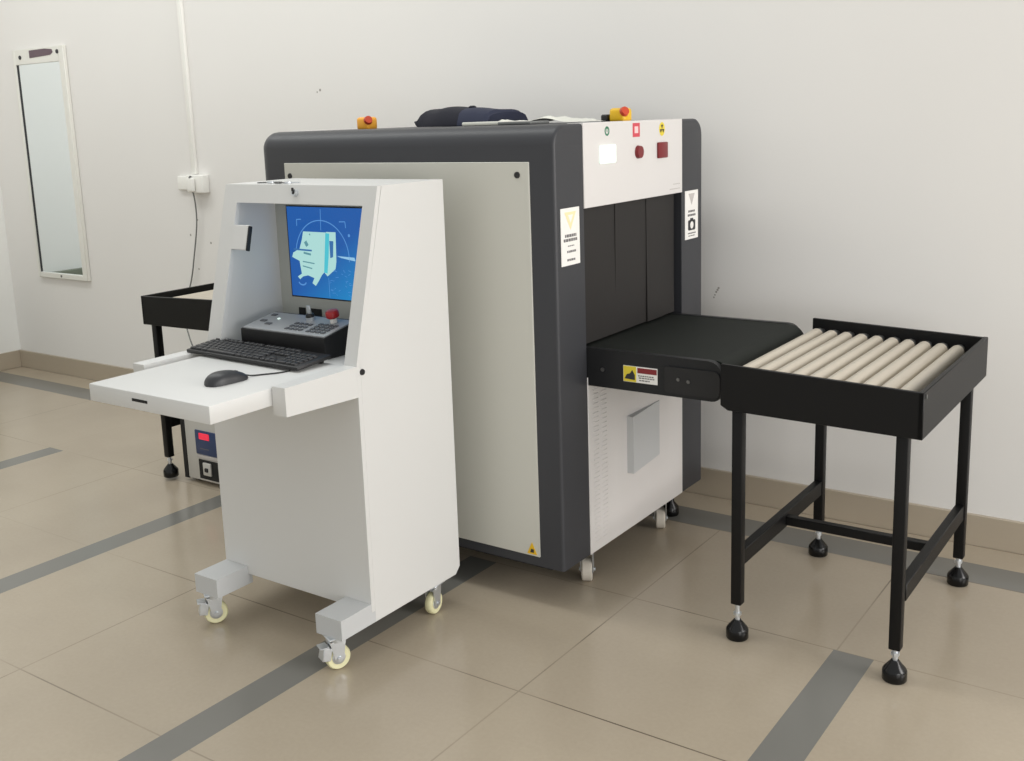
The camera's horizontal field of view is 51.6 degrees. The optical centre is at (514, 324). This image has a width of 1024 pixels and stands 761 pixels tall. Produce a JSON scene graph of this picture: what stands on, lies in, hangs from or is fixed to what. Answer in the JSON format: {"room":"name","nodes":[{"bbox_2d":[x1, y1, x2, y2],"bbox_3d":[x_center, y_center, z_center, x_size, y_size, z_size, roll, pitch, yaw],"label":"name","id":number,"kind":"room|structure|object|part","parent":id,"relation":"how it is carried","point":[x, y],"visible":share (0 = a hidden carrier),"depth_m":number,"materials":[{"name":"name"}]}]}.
{"room":"security checkpoint","nodes":[
{"label":"security checkpoint","id":0,"kind":"room"},
{"bbox_2d":[0,187,20,353],"bbox_3d":[-5.552,-0.530,2.872,0.120,3.100,8.480,6,13,34],"label":"wall","id":1,"kind":"structure","parent":0,"point":[9,334],"depth_m":6.42,"materials":[{"name":"white paint"}]},
{"bbox_2d":[0,350,20,370],"bbox_3d":[-5.453,0.946,3.114,0.014,0.104,8.466,6,13,34],"label":"baseboard","id":2,"kind":"structure","parent":1,"relation":"attached to","point":[8,360],"depth_m":6.46,"materials":[{"name":"beige tile"}]},
{"bbox_2d":[0,0,1023,521],"bbox_3d":[1.901,-0.777,2.890,12.265,3.100,0.120,6,13,34],"label":"wall","id":3,"kind":"structure","parent":0,"point":[862,161],"depth_m":3.75,"materials":[{"name":"white paint"}]},
{"bbox_2d":[12,45,90,280],"bbox_3d":[-2.615,-0.897,5.972,0.493,1.288,0.025,6,13,34],"label":"wall mirror","id":4,"kind":"object","parent":3,"relation":"attached to","point":[41,74],"visible":1,"depth_m":5.97,"materials":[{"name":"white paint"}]},
{"bbox_2d":[176,0,197,173],"bbox_3d":[-1.629,-1.694,5.105,0.032,1.920,0.018,6,13,34],"label":"cable trunking","id":5,"kind":"object","parent":3,"relation":"attached to","point":[179,3],"visible":1,"depth_m":5.20,"materials":[{"name":"white plastic"}]},
{"bbox_2d":[177,174,209,192],"bbox_3d":[-1.618,-0.705,5.296,0.225,0.090,0.045,6,13,34],"label":"box","id":6,"kind":"object","parent":3,"relation":"attached to","point":[201,180],"visible":0.79,"depth_m":5.24,"materials":[{"name":"white plastic"}]},
{"bbox_3d":[-1.661,-0.714,5.341,0.101,0.070,0.020,6,13,34],"label":"wall plate","id":7,"kind":"part","parent":6,"relation":"part of","materials":[{"name":"white plastic"}]},
{"bbox_2d":[186,176,196,345],"bbox_3d":[-1.400,-0.120,5.113,0.085,1.178,0.938,-11,14,-39],"label":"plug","id":8,"kind":"object","parent":6,"relation":"attached to","point":[190,182],"visible":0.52,"depth_m":5.29,"materials":[{"name":"white plastic"}]},
{"bbox_2d":[20,350,1023,554],"bbox_3d":[1.952,0.709,3.094,12.165,0.104,0.014,6,13,34],"label":"baseboard","id":9,"kind":"structure","parent":3,"relation":"attached to","point":[990,532],"depth_m":3.66,"materials":[{"name":"beige tile"}]},
{"bbox_2d":[0,366,1023,760],"bbox_3d":[-0.467,1.536,-0.219,12.265,0.100,8.580,6,13,34],"label":"floor","id":10,"kind":"structure","parent":0,"point":[107,651],"depth_m":2.87,"materials":[{"name":"beige tile"}]},
{"bbox_2d":[141,283,213,477],"bbox_3d":[-1.061,0.205,4.400,0.508,0.763,0.709,6,13,34],"label":"table","id":11,"kind":"object","parent":10,"relation":"on","point":[190,307],"visible":0.36,"depth_m":4.17,"materials":[{"name":"black paint"}]},
{"bbox_3d":[-1.416,0.265,4.263,0.029,0.554,0.029,6,13,34],"label":"leg","id":12,"kind":"part","parent":11,"relation":"part of","materials":[{"name":"black paint"}]},
{"bbox_2d":[180,419,219,483],"bbox_3d":[-1.132,0.455,4.308,0.324,0.335,0.326,6,13,34],"label":"stabilizer","id":13,"kind":"object","parent":10,"relation":"on","point":[198,439],"visible":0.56,"depth_m":4.22,"materials":[{"name":"grey paint"}]},
{"bbox_2d":[180,419,189,477],"bbox_3d":[-1.307,0.453,4.318,0.026,0.323,0.108,6,13,34],"label":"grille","id":14,"kind":"object","parent":13,"relation":"attached to","point":[183,423],"depth_m":4.27,"materials":[{"name":"black metal"}]},
{"bbox_3d":[-1.215,0.471,4.187,0.142,0.100,0.006,6,13,34],"label":"meter panel","id":15,"kind":"part","parent":13,"relation":"part of","materials":[{"name":"blue plastic"}]},
{"bbox_3d":[-1.209,0.581,4.207,0.132,0.080,0.005,6,13,34],"label":"socket panel","id":16,"kind":"part","parent":13,"relation":"part of","materials":[{"name":"black plastic"}]},
{"bbox_2d":[89,178,459,668],"bbox_3d":[-0.643,0.259,2.852,0.579,1.244,0.810,6,13,34],"label":"console","id":17,"kind":"object","parent":10,"relation":"on","point":[337,476],"visible":0.99,"depth_m":2.87,"materials":[{"name":"white metal"}]},
{"bbox_3d":[-0.922,0.122,2.898,0.046,0.080,0.245,6,13,34],"label":"desk arm","id":18,"kind":"part","parent":17,"relation":"part of","materials":[{"name":"white"}]},
{"bbox_2d":[204,370,289,386],"bbox_3d":[-0.665,0.117,2.612,0.221,0.030,0.060,-12,15,-43],"label":"computer mouse","id":19,"kind":"object","parent":17,"relation":"on","point":[223,377],"visible":1,"depth_m":2.55,"materials":[{"name":"grey plastic"}]},
{"bbox_2d":[187,338,330,370],"bbox_3d":[-0.689,0.076,2.825,0.452,0.028,0.117,6,14,36],"label":"keyboard","id":20,"kind":"object","parent":17,"relation":"on","point":[232,349],"visible":0.99,"depth_m":2.79,"materials":[{"name":"black plastic"}]},
{"bbox_3d":[-0.735,0.151,3.170,0.052,1.147,0.366,6,13,34],"label":"panel","id":21,"kind":"part","parent":17,"relation":"part of","materials":[{"name":"white metal"}]},
{"bbox_2d":[257,181,299,183],"bbox_3d":[-0.658,-0.396,2.949,0.154,0.004,0.035,6,13,34],"label":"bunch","id":22,"kind":"object","parent":17,"relation":"on","point":[274,182],"visible":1,"depth_m":2.93,"materials":[{"name":"silver metal"}]},
{"bbox_3d":[-0.606,-0.137,2.851,0.575,0.469,0.130,6,13,34],"label":"frame","id":23,"kind":"part","parent":17,"relation":"part of","materials":[{"name":"white metal"}]},
{"bbox_3d":[-0.621,0.421,2.912,0.575,0.647,0.014,6,13,34],"label":"panel","id":24,"kind":"part","parent":17,"relation":"part of","materials":[{"name":"white metal"}]},
{"bbox_2d":[241,305,348,358],"bbox_3d":[-0.593,0.009,2.912,0.322,0.121,0.132,6,13,34],"label":"control keypad","id":25,"kind":"object","parent":17,"relation":"on","point":[309,332],"visible":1,"depth_m":2.86,"materials":[{"name":"black plastic"}]},
{"bbox_3d":[-0.595,-0.001,2.907,0.314,0.026,0.118,6,13,34],"label":"plate","id":26,"kind":"part","parent":25,"relation":"part of","materials":[{"name":"grey"}]},
{"bbox_2d":[305,305,315,320],"bbox_3d":[-0.564,-0.031,2.919,0.026,0.046,0.028,6,13,34],"label":"switch","id":27,"kind":"object","parent":25,"relation":"attached to","point":[310,316],"depth_m":2.91,"materials":[{"name":"silver plastic"}]},
{"bbox_3d":[-0.494,-0.029,2.865,0.037,0.026,0.039,6,13,34],"label":"stop knob","id":28,"kind":"part","parent":25,"relation":"part of","materials":[{"name":"red plastic"}]},
{"bbox_3d":[-0.491,-0.013,2.871,0.020,0.023,0.023,6,13,34],"label":"stop stem","id":29,"kind":"part","parent":25,"relation":"part of","materials":[{"name":"white plastic"}]},
{"bbox_3d":[-0.486,0.166,2.599,0.044,0.080,0.245,6,13,34],"label":"desk arm","id":30,"kind":"part","parent":17,"relation":"part of","materials":[{"name":"white"}]},
{"bbox_2d":[275,204,361,319],"bbox_3d":[-0.495,-0.162,3.002,0.480,0.460,0.015,6,13,34],"label":"monitor","id":31,"kind":"object","parent":17,"relation":"on","point":[316,246],"depth_m":3.04,"materials":[{"name":"blue glass"}]},
{"bbox_3d":[-0.502,-0.392,2.957,0.480,0.015,0.249,6,13,34],"label":"panel","id":32,"kind":"part","parent":17,"relation":"part of","materials":[{"name":"white metal"}]},
{"bbox_3d":[-0.301,0.195,2.872,0.043,1.147,0.366,6,13,34],"label":"panel","id":33,"kind":"part","parent":17,"relation":"part of","materials":[{"name":"white"}]},
{"bbox_2d":[264,106,802,580],"bbox_3d":[-0.066,0.001,3.605,1.967,1.426,0.932,6,13,34],"label":"scanner","id":34,"kind":"object","parent":10,"relation":"on","point":[584,356],"visible":0.66,"depth_m":3.08,"materials":[{"name":"grey metal"}]},
{"bbox_3d":[-0.561,-0.588,3.824,0.053,0.236,0.618,6,13,34],"label":"header panel","id":35,"kind":"part","parent":34,"relation":"part of","materials":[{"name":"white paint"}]},
{"bbox_3d":[-0.327,0.078,3.246,0.946,1.138,0.024,6,13,34],"label":"panel","id":36,"kind":"part","parent":34,"relation":"part of","materials":[{"name":"grey paint"}]},
{"bbox_2d":[414,106,527,126],"bbox_3d":[-0.144,-0.693,3.507,0.297,0.063,0.274,6,13,34],"label":"jacket","id":37,"kind":"object","parent":34,"relation":"on","point":[456,115],"visible":0.79,"depth_m":3.42,"materials":[{"name":"blue fabric"}]},
{"bbox_2d":[462,121,511,125],"bbox_3d":[-0.086,-0.615,3.238,0.145,0.011,0.060,5,13,30],"label":"case","id":38,"kind":"object","parent":34,"relation":"on","point":[491,122],"visible":0.72,"depth_m":3.22,"materials":[{"name":"white plastic"}]},
{"bbox_2d":[498,120,548,124],"bbox_3d":[0.026,-0.601,3.150,0.123,0.009,0.104,6,13,34],"label":"notebook","id":39,"kind":"object","parent":34,"relation":"on","point":[545,121],"visible":1,"depth_m":3.11,"materials":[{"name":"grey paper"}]},
{"bbox_2d":[500,116,605,121],"bbox_3d":[0.106,-0.632,3.254,0.320,0.021,0.140,6,13,34],"label":"plastic wrap","id":40,"kind":"object","parent":34,"relation":"on","point":[549,118],"visible":0.79,"depth_m":3.20,"materials":[{"name":"white"}]},
{"bbox_2d":[599,144,615,163],"bbox_3d":[0.267,-0.489,3.037,0.006,0.052,0.090,6,13,34],"label":"lamp","id":41,"kind":"object","parent":34,"relation":"attached to","point":[607,152],"depth_m":3.03,"materials":[{"name":"white plastic"}]},
{"bbox_3d":[0.345,-0.496,3.202,0.053,0.236,0.618,6,13,34],"label":"header panel","id":42,"kind":"part","parent":34,"relation":"part of","materials":[{"name":"white paint"}]},
{"bbox_3d":[0.382,0.365,3.365,0.032,0.544,0.617,6,13,34],"label":"panel","id":43,"kind":"part","parent":34,"relation":"part of","materials":[{"name":"white paint"}]},
{"bbox_2d":[635,145,643,158],"bbox_3d":[0.375,-0.520,3.186,0.011,0.040,0.040,6,13,34],"label":"lamp","id":44,"kind":"object","parent":34,"relation":"attached to","point":[639,149],"depth_m":3.18,"materials":[{"name":"red plastic"}]},
{"bbox_3d":[0.366,0.134,2.956,0.465,0.111,0.020,6,13,34],"label":"rail","id":45,"kind":"part","parent":34,"relation":"part of","materials":[{"name":"black metal"}]},
{"bbox_2d":[657,142,667,157],"bbox_3d":[0.462,-0.547,3.312,0.007,0.049,0.065,6,13,34],"label":"lamp","id":46,"kind":"object","parent":34,"relation":"attached to","point":[662,147],"depth_m":3.30,"materials":[{"name":"red plastic"}]},
{"bbox_3d":[0.696,0.033,3.422,0.465,0.111,0.020,6,13,34],"label":"rail","id":47,"kind":"part","parent":34,"relation":"part of","materials":[{"name":"black metal"}]},
{"bbox_2d":[720,318,987,684],"bbox_3d":[0.951,0.435,2.940,0.508,0.763,0.709,6,13,34],"label":"table","id":48,"kind":"object","parent":10,"relation":"on","point":[899,382],"visible":1,"depth_m":2.77,"materials":[{"name":"black paint"}]},
{"bbox_3d":[0.602,0.776,2.861,0.019,0.057,0.022,6,13,34],"label":"threaded stem","id":49,"kind":"part","parent":48,"relation":"part of","materials":[{"name":"silver metal"}]},
{"bbox_3d":[0.592,0.484,2.804,0.029,0.545,0.029,6,13,34],"label":"leg","id":50,"kind":"part","parent":48,"relation":"part of","materials":[{"name":"black paint"}]},
{"bbox_3d":[0.970,0.665,3.381,0.019,0.053,0.022,6,13,34],"label":"threaded stem","id":51,"kind":"part","parent":48,"relation":"part of","materials":[{"name":"silver metal"}]},
{"bbox_3d":[0.960,0.373,3.324,0.029,0.549,0.029,6,13,34],"label":"leg","id":52,"kind":"part","parent":48,"relation":"part of","materials":[{"name":"black paint"}]},
{"bbox_3d":[0.943,0.819,2.625,0.019,0.041,0.022,6,13,34],"label":"threaded stem","id":53,"kind":"part","parent":48,"relation":"part of","materials":[{"name":"silver metal"}]},
{"bbox_3d":[0.934,0.530,2.569,0.029,0.554,0.029,6,13,34],"label":"leg","id":54,"kind":"part","parent":48,"relation":"part of","materials":[{"name":"black paint"}]},
{"bbox_3d":[1.316,0.706,3.142,0.019,0.041,0.022,6,13,34],"label":"threaded stem","id":55,"kind":"part","parent":48,"relation":"part of","materials":[{"name":"silver metal"}]},
{"bbox_3d":[1.307,0.417,3.086,0.029,0.554,0.029,6,13,34],"label":"leg","id":56,"kind":"part","parent":48,"relation":"part of","materials":[{"name":"black paint"}]}
]}

